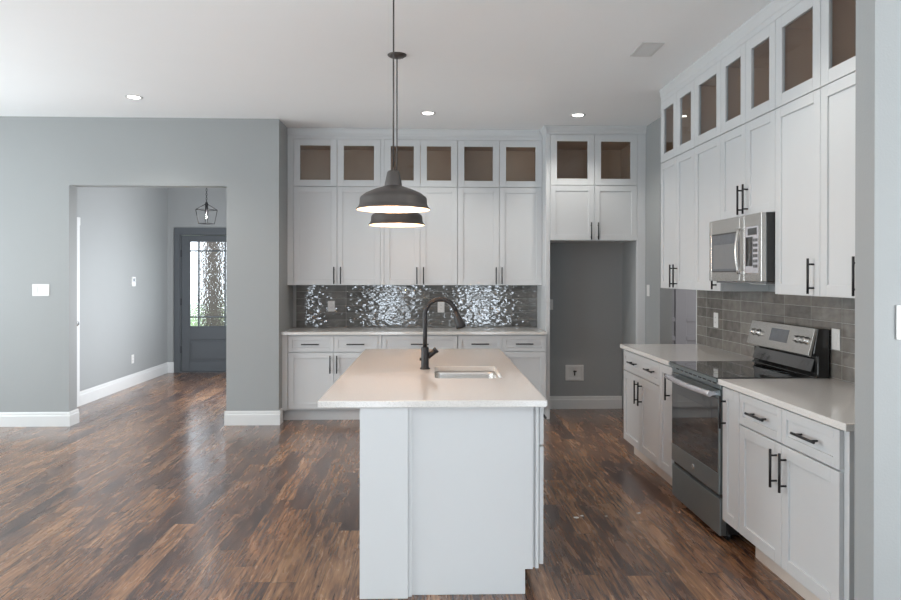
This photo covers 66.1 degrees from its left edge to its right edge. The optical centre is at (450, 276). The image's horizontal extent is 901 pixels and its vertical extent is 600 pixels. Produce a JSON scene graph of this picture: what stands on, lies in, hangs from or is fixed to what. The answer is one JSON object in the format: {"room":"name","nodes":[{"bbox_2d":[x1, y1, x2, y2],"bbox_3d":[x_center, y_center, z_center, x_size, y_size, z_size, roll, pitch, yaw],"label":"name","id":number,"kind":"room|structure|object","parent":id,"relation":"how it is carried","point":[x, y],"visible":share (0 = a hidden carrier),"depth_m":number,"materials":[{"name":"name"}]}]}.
{"room":"kitchen","nodes":[
{"label":"kitchen","id":0,"kind":"room"},
{"bbox_2d":[77,187,167,390],"bbox_3d":[-4.301,-0.055,8.755,0.095,3.042,3.611,0,0,-2],"label":"wall","id":1,"kind":"structure","parent":0,"point":[123,230],"depth_m":8.91,"materials":[{"name":"paint"}]},
{"bbox_2d":[77,217,79,406],"bbox_3d":[-4.210,0.399,7.404,0.180,2.140,0.900,0,0,-2],"label":"door","id":2,"kind":"structure","parent":1,"relation":"in","point":[78,218],"depth_m":7.81,"materials":[{"name":"paint"}]},
{"bbox_2d":[80,362,173,405],"bbox_3d":[-4.221,1.386,9.211,0.100,0.160,2.710,0,0,-2],"label":"baseboard","id":3,"kind":"structure","parent":1,"relation":"attached to","point":[100,391],"depth_m":8.99,"materials":[{"name":"paint"}]},
{"bbox_2d":[131,277,135,285],"bbox_3d":[-4.261,0.065,9.303,0.023,0.125,0.100,0,0,-2],"label":"thermostat","id":4,"kind":"object","parent":1,"relation":"attached to","point":[133,279],"visible":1,"depth_m":9.28,"materials":[{"name":"white plastic"}]},
{"bbox_2d":[0,116,292,419],"bbox_3d":[-3.893,-0.052,7.260,4.342,3.042,0.908,0,0,-2],"label":"wall","id":5,"kind":"structure","parent":0,"point":[44,161],"depth_m":6.83,"materials":[{"name":"paint"}]},
{"bbox_2d":[0,409,78,426],"bbox_3d":[-4.897,1.398,6.851,2.310,0.141,0.189,0,0,-2],"label":"baseboard","id":6,"kind":"structure","parent":5,"relation":"attached to","point":[7,419],"depth_m":6.79,"materials":[{"name":"paint"}]},
{"bbox_2d":[32,284,49,295],"bbox_3d":[-4.023,0.130,6.797,0.165,0.117,0.009,0,0,-2],"label":"light switch","id":7,"kind":"object","parent":5,"relation":"attached to","point":[37,289],"visible":1,"depth_m":6.79,"materials":[{"name":"white plastic"}]},
{"bbox_2d":[167,188,225,361],"bbox_3d":[-3.326,-0.057,10.667,2.180,3.042,0.140,0,0,-2],"label":"wall","id":8,"kind":"structure","parent":0,"point":[182,202],"depth_m":10.57,"materials":[{"name":"paint"}]},
{"bbox_2d":[174,228,225,372],"bbox_3d":[-3.646,0.359,10.629,1.140,2.210,0.185,0,0,-2],"label":"door","id":9,"kind":"structure","parent":8,"relation":"in","point":[199,253],"depth_m":10.61,"materials":[{"name":"grey paint"}]},
{"bbox_2d":[179,371,225,372],"bbox_3d":[-3.663,1.458,10.658,1.000,0.011,0.160,0,0,-2],"label":"trim","id":10,"kind":"structure","parent":8,"relation":"attached to","point":[189,371],"depth_m":10.58,"materials":[{"name":"grey paint"}]},
{"bbox_2d":[0,0,772,129],"bbox_3d":[-0.532,-1.612,3.705,11.100,0.100,14.550,0,0,-2],"label":"ceiling","id":11,"kind":"structure","parent":0,"point":[474,64],"depth_m":4.91,"materials":[{"name":"paint"}]},
{"bbox_2d":[125,95,142,99],"bbox_3d":[-2.763,-1.567,6.044,0.150,0.004,0.150,0,0,-2],"label":"recessed light","id":12,"kind":"object","parent":11,"relation":"in","point":[136,97],"visible":1,"depth_m":6.04,"materials":[{"name":"paint"}]},
{"bbox_2d":[195,188,217,223],"bbox_3d":[-3.203,-1.134,9.088,0.201,0.881,0.201,0,0,18],"label":"lantern pendant","id":13,"kind":"object","parent":11,"relation":"hanging from","point":[206,204],"visible":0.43,"depth_m":9.07,"materials":[{"name":"black metal"}]},
{"bbox_2d":[356,0,429,212],"bbox_3d":[-0.307,-0.961,3.730,0.400,1.200,0.400,0,0,-2],"label":"pendant lamp","id":14,"kind":"object","parent":11,"relation":"hanging from","point":[393,197],"visible":1,"depth_m":3.63,"materials":[{"name":"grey metal"}]},
{"bbox_2d":[368,52,424,226],"bbox_3d":[-0.378,-0.963,4.878,0.400,1.200,0.400,0,0,-2],"label":"pendant lamp","id":15,"kind":"object","parent":11,"relation":"hanging from","point":[377,219],"visible":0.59,"depth_m":4.81,"materials":[{"name":"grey metal"}]},
{"bbox_2d":[420,111,435,114],"bbox_3d":[-0.215,-1.564,6.623,0.150,0.004,0.150,0,0,-2],"label":"recessed light","id":16,"kind":"object","parent":11,"relation":"in","point":[424,112],"visible":1,"depth_m":6.62,"materials":[{"name":"white"}]},
{"bbox_2d":[570,113,585,116],"bbox_3d":[1.233,-1.562,6.696,0.150,0.004,0.150,0,0,-2],"label":"recessed light","id":17,"kind":"object","parent":11,"relation":"in","point":[575,114],"visible":1,"depth_m":6.70,"materials":[{"name":"white"}]},
{"bbox_2d":[630,42,664,56],"bbox_3d":[1.347,-1.557,4.749,0.156,0.007,0.280,0,0,-2],"label":"ceiling vent","id":18,"kind":"object","parent":11,"relation":"in","point":[645,49],"visible":1,"depth_m":4.74,"materials":[{"name":"metal"}]},
{"bbox_2d":[0,373,804,599],"bbox_3d":[-0.536,1.510,3.711,11.100,0.060,14.550,0,0,-2],"label":"floor","id":19,"kind":"structure","parent":0,"point":[150,495],"depth_m":4.32,"materials":[{"name":"brown wood"}]},
{"bbox_2d":[224,408,282,425],"bbox_3d":[-2.034,1.399,8.748,0.548,0.141,3.774,0,0,-2],"label":"baseboard","id":20,"kind":"object","parent":19,"relation":"on","point":[230,417],"visible":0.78,"depth_m":6.86,"materials":[{"name":"paint"}]},
{"bbox_2d":[282,335,381,419],"bbox_3d":[-1.219,1.032,7.331,1.010,0.882,0.639,0,0,-2],"label":"base cabinet","id":21,"kind":"object","parent":19,"relation":"on","point":[311,364],"visible":0.74,"depth_m":7.05,"materials":[{"name":"paint"}]},
{"bbox_2d":[281,327,546,334],"bbox_3d":[-0.372,0.576,7.361,2.702,0.031,0.623,0,0,-2],"label":"countertop","id":22,"kind":"structure","parent":21,"relation":"on","point":[295,330],"depth_m":7.11,"materials":[{"name":"white stone"}]},
{"bbox_2d":[382,335,457,348],"bbox_3d":[-0.325,1.033,7.363,0.776,0.882,0.639,0,0,-2],"label":"base cabinet","id":23,"kind":"object","parent":19,"relation":"on","point":[388,341],"visible":0.25,"depth_m":7.09,"materials":[{"name":"paint"}]},
{"bbox_2d":[360,407,546,598],"bbox_3d":[0.002,1.039,4.290,0.895,0.882,2.197,0,0,-1],"label":"kitchen island","id":24,"kind":"object","parent":19,"relation":"on","point":[451,498],"visible":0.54,"depth_m":3.23,"materials":[{"name":"paint"}]},
{"bbox_2d":[318,349,546,407],"bbox_3d":[-0.109,0.582,4.297,1.052,0.031,2.249,0,0,-1],"label":"island countertop","id":25,"kind":"structure","parent":24,"relation":"on","point":[378,378],"depth_m":3.68,"materials":[{"name":"white stone"}]},
{"bbox_2d":[420,297,465,369],"bbox_3d":[-0.047,0.345,4.253,0.285,0.441,0.064,0,0,-2],"label":"faucet","id":26,"kind":"object","parent":25,"relation":"on","point":[426,355],"visible":1,"depth_m":4.24,"materials":[{"name":"black metal"}]},
{"bbox_2d":[435,371,498,377],"bbox_3d":[0.095,0.706,4.125,0.424,0.214,0.564,0,0,-1],"label":"sink","id":27,"kind":"object","parent":25,"relation":"in","point":[438,374],"visible":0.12,"depth_m":4.38,"materials":[{"name":"metal"}]},
{"bbox_2d":[458,335,545,414],"bbox_3d":[0.521,1.034,7.394,0.912,0.882,0.639,0,0,-2],"label":"base cabinet","id":28,"kind":"object","parent":19,"relation":"on","point":[527,353],"visible":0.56,"depth_m":7.12,"materials":[{"name":"paint"}]},
{"bbox_2d":[537,134,549,418],"bbox_3d":[1.000,-0.001,7.457,0.046,2.955,0.544,0,0,-2],"label":"panel","id":29,"kind":"object","parent":19,"relation":"on","point":[543,291],"visible":0.46,"depth_m":7.19,"materials":[{"name":"paint"}]},
{"bbox_2d":[636,135,645,343],"bbox_3d":[1.990,0.001,7.245,0.087,2.955,0.050,0,0,-2],"label":"panel","id":30,"kind":"object","parent":19,"relation":"on","point":[641,139],"visible":0.58,"depth_m":7.22,"materials":[{"name":"paint"}]},
{"bbox_2d":[624,350,671,484],"bbox_3d":[1.762,1.040,5.362,0.674,0.882,0.882,0,0,-2],"label":"base cabinet","id":31,"kind":"object","parent":19,"relation":"on","point":[641,373],"visible":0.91,"depth_m":5.29,"materials":[{"name":"paint"}]},
{"bbox_2d":[620,344,753,365],"bbox_3d":[1.775,0.583,5.235,0.662,0.031,1.177,0,0,-2],"label":"countertop","id":32,"kind":"structure","parent":31,"relation":"on","point":[662,353],"depth_m":5.18,"materials":[{"name":"white stone"}]},
{"bbox_2d":[659,363,673,476],"bbox_3d":[1.783,1.041,4.791,0.674,0.882,0.258,0,0,-2],"label":"base cabinet","id":33,"kind":"object","parent":19,"relation":"on","point":[665,385],"visible":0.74,"depth_m":4.79,"materials":[{"name":"paint"}]},
{"bbox_2d":[719,387,741,531],"bbox_3d":[1.820,1.042,3.775,0.674,0.882,0.205,0,0,-2],"label":"base cabinet","id":34,"kind":"object","parent":19,"relation":"on","point":[731,398],"visible":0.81,"depth_m":3.77,"materials":[{"name":"paint"}]},
{"bbox_2d":[664,320,828,538],"bbox_3d":[1.766,0.886,4.260,0.705,1.193,0.756,0,0,-2],"label":"range","id":35,"kind":"object","parent":19,"relation":"on","point":[781,350],"visible":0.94,"depth_m":4.15,"materials":[{"name":"silver metal"}]},
{"bbox_2d":[668,361,813,381],"bbox_3d":[1.750,0.576,4.259,0.563,0.023,0.756,0,0,-2],"label":"cooktop","id":36,"kind":"object","parent":35,"relation":"in","point":[711,371],"depth_m":4.17,"materials":[{"name":"glass"}]},
{"bbox_2d":[739,393,854,599],"bbox_3d":[1.840,1.044,3.211,0.674,0.882,0.920,0,0,-2],"label":"base cabinet","id":37,"kind":"object","parent":19,"relation":"on","point":[797,471],"visible":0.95,"depth_m":3.09,"materials":[{"name":"paint"}]},
{"bbox_2d":[718,378,854,431],"bbox_3d":[1.841,0.586,3.288,0.653,0.031,1.176,0,0,-2],"label":"countertop","id":38,"kind":"structure","parent":37,"relation":"on","point":[829,401],"depth_m":3.35,"materials":[{"name":"white stone"}]},
{"bbox_2d":[293,243,622,395],"bbox_3d":[0.138,-0.047,7.779,3.752,3.042,0.160,0,0,-2],"label":"wall","id":39,"kind":"structure","parent":0,"point":[586,278],"depth_m":7.75,"materials":[{"name":"paint"}]},
{"bbox_2d":[287,186,383,284],"bbox_3d":[-1.218,-0.433,7.466,1.016,1.042,0.364,0,0,-2],"label":"upper cabinet","id":40,"kind":"object","parent":39,"relation":"attached to","point":[330,241],"visible":0.95,"depth_m":7.32,"materials":[{"name":"paint"}]},
{"bbox_2d":[288,139,383,186],"bbox_3d":[-1.218,-1.206,7.484,1.016,0.502,0.326,0,0,-2],"label":"upper cabinet","id":41,"kind":"object","parent":39,"relation":"attached to","point":[311,162],"visible":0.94,"depth_m":7.34,"materials":[{"name":"paint"}]},
{"bbox_2d":[287,128,541,140],"bbox_3d":[-0.375,-1.512,7.507,2.702,0.111,0.339,0,0,-2],"label":"trim","id":42,"kind":"structure","parent":41,"relation":"on","point":[293,133],"depth_m":7.35,"materials":[{"name":"paint"}]},
{"bbox_2d":[296,285,536,326],"bbox_3d":[-0.366,0.325,7.677,2.666,0.470,0.008,0,0,-2],"label":"tile backsplash","id":43,"kind":"structure","parent":39,"relation":"attached to","point":[355,305],"depth_m":7.67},
{"bbox_2d":[328,301,334,311],"bbox_3d":[-1.314,0.325,7.634,0.076,0.117,0.009,0,0,-2],"label":"power outlet","id":44,"kind":"object","parent":43,"relation":"attached to","point":[331,304],"visible":1,"depth_m":7.63,"materials":[{"name":"white plastic"}]},
{"bbox_2d":[438,302,443,311],"bbox_3d":[-0.105,0.337,7.678,0.076,0.117,0.009,0,0,-2],"label":"power outlet","id":45,"kind":"object","parent":43,"relation":"attached to","point":[440,304],"visible":0.94,"depth_m":7.68,"materials":[{"name":"white plastic"}]},
{"bbox_2d":[384,187,456,284],"bbox_3d":[-0.320,-0.432,7.498,0.778,1.042,0.364,0,0,-2],"label":"upper cabinet","id":46,"kind":"object","parent":39,"relation":"attached to","point":[427,254],"visible":0.88,"depth_m":7.37,"materials":[{"name":"paint"}]},
{"bbox_2d":[384,140,457,186],"bbox_3d":[-0.320,-1.205,7.516,0.778,0.502,0.326,0,0,-2],"label":"upper cabinet","id":47,"kind":"object","parent":39,"relation":"attached to","point":[420,163],"visible":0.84,"depth_m":7.37,"materials":[{"name":"paint"}]},
{"bbox_2d":[457,188,541,284],"bbox_3d":[0.522,-0.431,7.529,0.902,1.042,0.364,0,0,-2],"label":"upper cabinet","id":48,"kind":"object","parent":39,"relation":"attached to","point":[499,230],"visible":0.99,"depth_m":7.39,"materials":[{"name":"paint"}]},
{"bbox_2d":[457,140,541,187],"bbox_3d":[0.522,-1.204,7.547,0.902,0.502,0.326,0,0,-2],"label":"upper cabinet","id":49,"kind":"object","parent":39,"relation":"attached to","point":[480,163],"visible":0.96,"depth_m":7.41,"materials":[{"name":"paint"}]},
{"bbox_2d":[550,299,552,309],"bbox_3d":[1.107,0.311,7.730,0.076,0.117,0.009,0,0,-2],"label":"power outlet","id":50,"kind":"object","parent":39,"relation":"attached to","point":[551,300],"visible":0.47,"depth_m":7.73,"materials":[{"name":"white plastic"}]},
{"bbox_2d":[565,365,583,380],"bbox_3d":[1.387,1.074,7.728,0.205,0.175,0.035,0,0,-2],"label":"water supply box","id":51,"kind":"object","parent":39,"relation":"attached to","point":[572,372],"visible":1,"depth_m":7.74,"materials":[{"name":"white plastic"}]},
{"bbox_2d":[550,396,621,408],"bbox_3d":[1.470,1.406,7.742,0.900,0.141,0.016,0,0,-2],"label":"baseboard","id":52,"kind":"structure","parent":39,"relation":"attached to","point":[556,402],"depth_m":7.74,"materials":[{"name":"paint"}]},
{"bbox_2d":[550,185,636,242],"bbox_3d":[1.482,-0.664,7.454,0.912,0.572,0.582,0,0,-2],"label":"upper cabinet","id":53,"kind":"object","parent":39,"relation":"attached to","point":[578,214],"visible":0.99,"depth_m":7.21,"materials":[{"name":"paint"}]},
{"bbox_2d":[550,135,636,185],"bbox_3d":[1.482,-1.215,7.472,0.912,0.527,0.544,0,0,-2],"label":"upper cabinet","id":54,"kind":"object","parent":39,"relation":"attached to","point":[575,160],"visible":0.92,"depth_m":7.22,"materials":[{"name":"paint"}]},
{"bbox_2d":[540,125,646,137],"bbox_3d":[1.490,-1.522,7.457,1.074,0.086,0.573,0,0,-2],"label":"trim","id":55,"kind":"structure","parent":54,"relation":"on","point":[546,129],"depth_m":7.19,"materials":[{"name":"paint"}]},
{"bbox_2d":[622,241,635,408],"bbox_3d":[1.980,0.550,7.519,0.087,1.854,0.495,0,0,-2],"label":"wall","id":56,"kind":"structure","parent":0,"point":[629,248],"depth_m":7.53,"materials":[{"name":"paint"}]},
{"bbox_2d":[632,117,853,383],"bbox_3d":[2.168,-0.040,5.213,0.120,3.042,5.435,0,0,-2],"label":"wall","id":57,"kind":"structure","parent":0,"point":[658,306],"depth_m":6.94,"materials":[{"name":"paint"}]},
{"bbox_2d":[647,285,649,295],"bbox_3d":[2.034,0.141,7.128,0.009,0.117,0.076,0,0,-2],"label":"light switch","id":58,"kind":"object","parent":57,"relation":"attached to","point":[648,286],"visible":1,"depth_m":7.11,"materials":[{"name":"white plastic"}]},
{"bbox_2d":[661,148,694,289],"bbox_3d":[1.916,-0.425,5.436,0.366,1.042,0.726,0,0,-2],"label":"upper cabinet","id":59,"kind":"object","parent":57,"relation":"attached to","point":[677,173],"visible":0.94,"depth_m":5.40,"materials":[{"name":"paint"}]},
{"bbox_2d":[661,79,694,162],"bbox_3d":[1.936,-1.198,5.435,0.328,0.502,0.726,0,0,-2],"label":"upper cabinet","id":60,"kind":"object","parent":57,"relation":"attached to","point":[678,111],"visible":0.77,"depth_m":5.52,"materials":[{"name":"paint"}]},
{"bbox_2d":[696,290,696,343],"bbox_3d":[2.080,0.331,5.838,0.012,0.470,0.014,0,0,-2],"label":"trim","id":61,"kind":"structure","parent":57,"relation":"attached to","point":[696,290],"depth_m":5.84,"materials":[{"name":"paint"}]},
{"bbox_2d":[695,60,720,146],"bbox_3d":[1.957,-1.197,4.847,0.328,0.502,0.448,0,0,-2],"label":"upper cabinet","id":62,"kind":"object","parent":57,"relation":"attached to","point":[708,84],"visible":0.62,"depth_m":5.00,"materials":[{"name":"paint"}]},
{"bbox_2d":[694,136,768,290],"bbox_3d":[1.937,-0.424,4.848,0.366,1.042,0.448,0,0,-2],"label":"upper cabinet","id":63,"kind":"object","parent":57,"relation":"attached to","point":[707,203],"visible":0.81,"depth_m":4.87,"materials":[{"name":"paint"}]},
{"bbox_2d":[721,110,775,219],"bbox_3d":[1.959,-0.655,4.262,0.366,0.577,0.719,0,0,-2],"label":"upper cabinet","id":64,"kind":"object","parent":57,"relation":"attached to","point":[747,150],"visible":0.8,"depth_m":4.21,"materials":[{"name":"paint"}]},
{"bbox_2d":[709,212,774,284],"bbox_3d":[1.909,-0.161,4.261,0.441,0.410,0.714,0,0,-2],"label":"microwave","id":65,"kind":"object","parent":64,"relation":"attached to","point":[741,248],"visible":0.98,"depth_m":4.12,"materials":[{"name":"silver metal"}]},
{"bbox_2d":[721,20,776,134],"bbox_3d":[1.978,-1.196,4.262,0.328,0.502,0.719,0,0,-2],"label":"upper cabinet","id":66,"kind":"object","parent":57,"relation":"attached to","point":[748,73],"visible":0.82,"depth_m":4.31,"materials":[{"name":"paint"}]},
{"bbox_2d":[697,290,854,383],"bbox_3d":[2.137,0.334,4.271,0.008,0.470,3.122,0,0,-2],"label":"tile backsplash","id":67,"kind":"structure","parent":57,"relation":"attached to","point":[736,310],"depth_m":4.60,"materials":[{"name":"grey tile"}]},
{"bbox_2d":[714,313,717,327],"bbox_3d":[2.086,0.341,5.444,0.009,0.117,0.076,0,0,-2],"label":"power outlet","id":68,"kind":"object","parent":67,"relation":"attached to","point":[715,314],"visible":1,"depth_m":5.43,"materials":[{"name":"white plastic"}]},
{"bbox_2d":[832,328,839,350],"bbox_3d":[2.143,0.348,3.852,0.009,0.117,0.076,0,0,-2],"label":"light switch","id":69,"kind":"object","parent":67,"relation":"attached to","point":[835,332],"visible":1,"depth_m":3.84,"materials":[{"name":"white plastic"}]},
{"bbox_2d":[775,88,822,296],"bbox_3d":[1.979,-0.422,3.680,0.366,1.042,0.443,0,0,-2],"label":"upper cabinet","id":70,"kind":"object","parent":57,"relation":"attached to","point":[797,122],"visible":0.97,"depth_m":3.68,"materials":[{"name":"paint"}]},
{"bbox_2d":[776,0,821,107],"bbox_3d":[1.999,-1.195,3.679,0.328,0.502,0.443,0,0,-2],"label":"upper cabinet","id":71,"kind":"object","parent":57,"relation":"attached to","point":[798,30],"visible":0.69,"depth_m":3.84,"materials":[{"name":"paint"}]},
{"bbox_2d":[820,71,855,297],"bbox_3d":[2.001,-0.421,3.075,0.366,1.042,0.763,0,0,-2],"label":"upper cabinet","id":72,"kind":"object","parent":57,"relation":"attached to","point":[838,98],"visible":0.41,"depth_m":3.31,"materials":[{"name":"paint"}]},
{"bbox_2d":[821,0,855,86],"bbox_3d":[2.021,-1.194,3.075,0.328,0.502,0.763,0,0,-2],"label":"upper cabinet","id":73,"kind":"object","parent":57,"relation":"attached to","point":[838,17],"visible":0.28,"depth_m":3.43,"materials":[{"name":"paint"}]},
{"bbox_2d":[660,0,801,102],"bbox_3d":[1.978,-1.503,4.145,0.339,0.111,3.308,0,0,-2],"label":"trim","id":74,"kind":"structure","parent":73,"relation":"on","point":[774,9],"depth_m":4.46,"materials":[{"name":"paint"}]},
{"bbox_2d":[854,0,900,599],"bbox_3d":[3.178,-0.033,2.477,3.470,3.042,0.106,0,0,-2],"label":"wall","id":75,"kind":"structure","parent":0,"point":[877,514],"depth_m":2.37,"materials":[{"name":"paint"}]},
{"bbox_2d":[896,305,900,339],"bbox_3d":[1.558,0.156,2.361,0.076,0.117,0.009,0,0,-2],"label":"light switch","id":76,"kind":"object","parent":75,"relation":"attached to","point":[898,307],"visible":1,"depth_m":2.36,"materials":[{"name":"white plastic"}]},
{"bbox_3d":[3.401,-0.044,8.553,2.586,3.042,0.150,0,0,-2],"label":"wall","id":77,"kind":"structure","parent":0,"visible":0},
{"bbox_2d":[672,289,695,343],"bbox_3d":[2.798,0.407,8.427,0.980,2.140,0.059,0,0,-2],"label":"door","id":78,"kind":"structure","parent":77,"relation":"in","point":[683,300],"depth_m":8.40,"materials":[{"name":"grey paint"}]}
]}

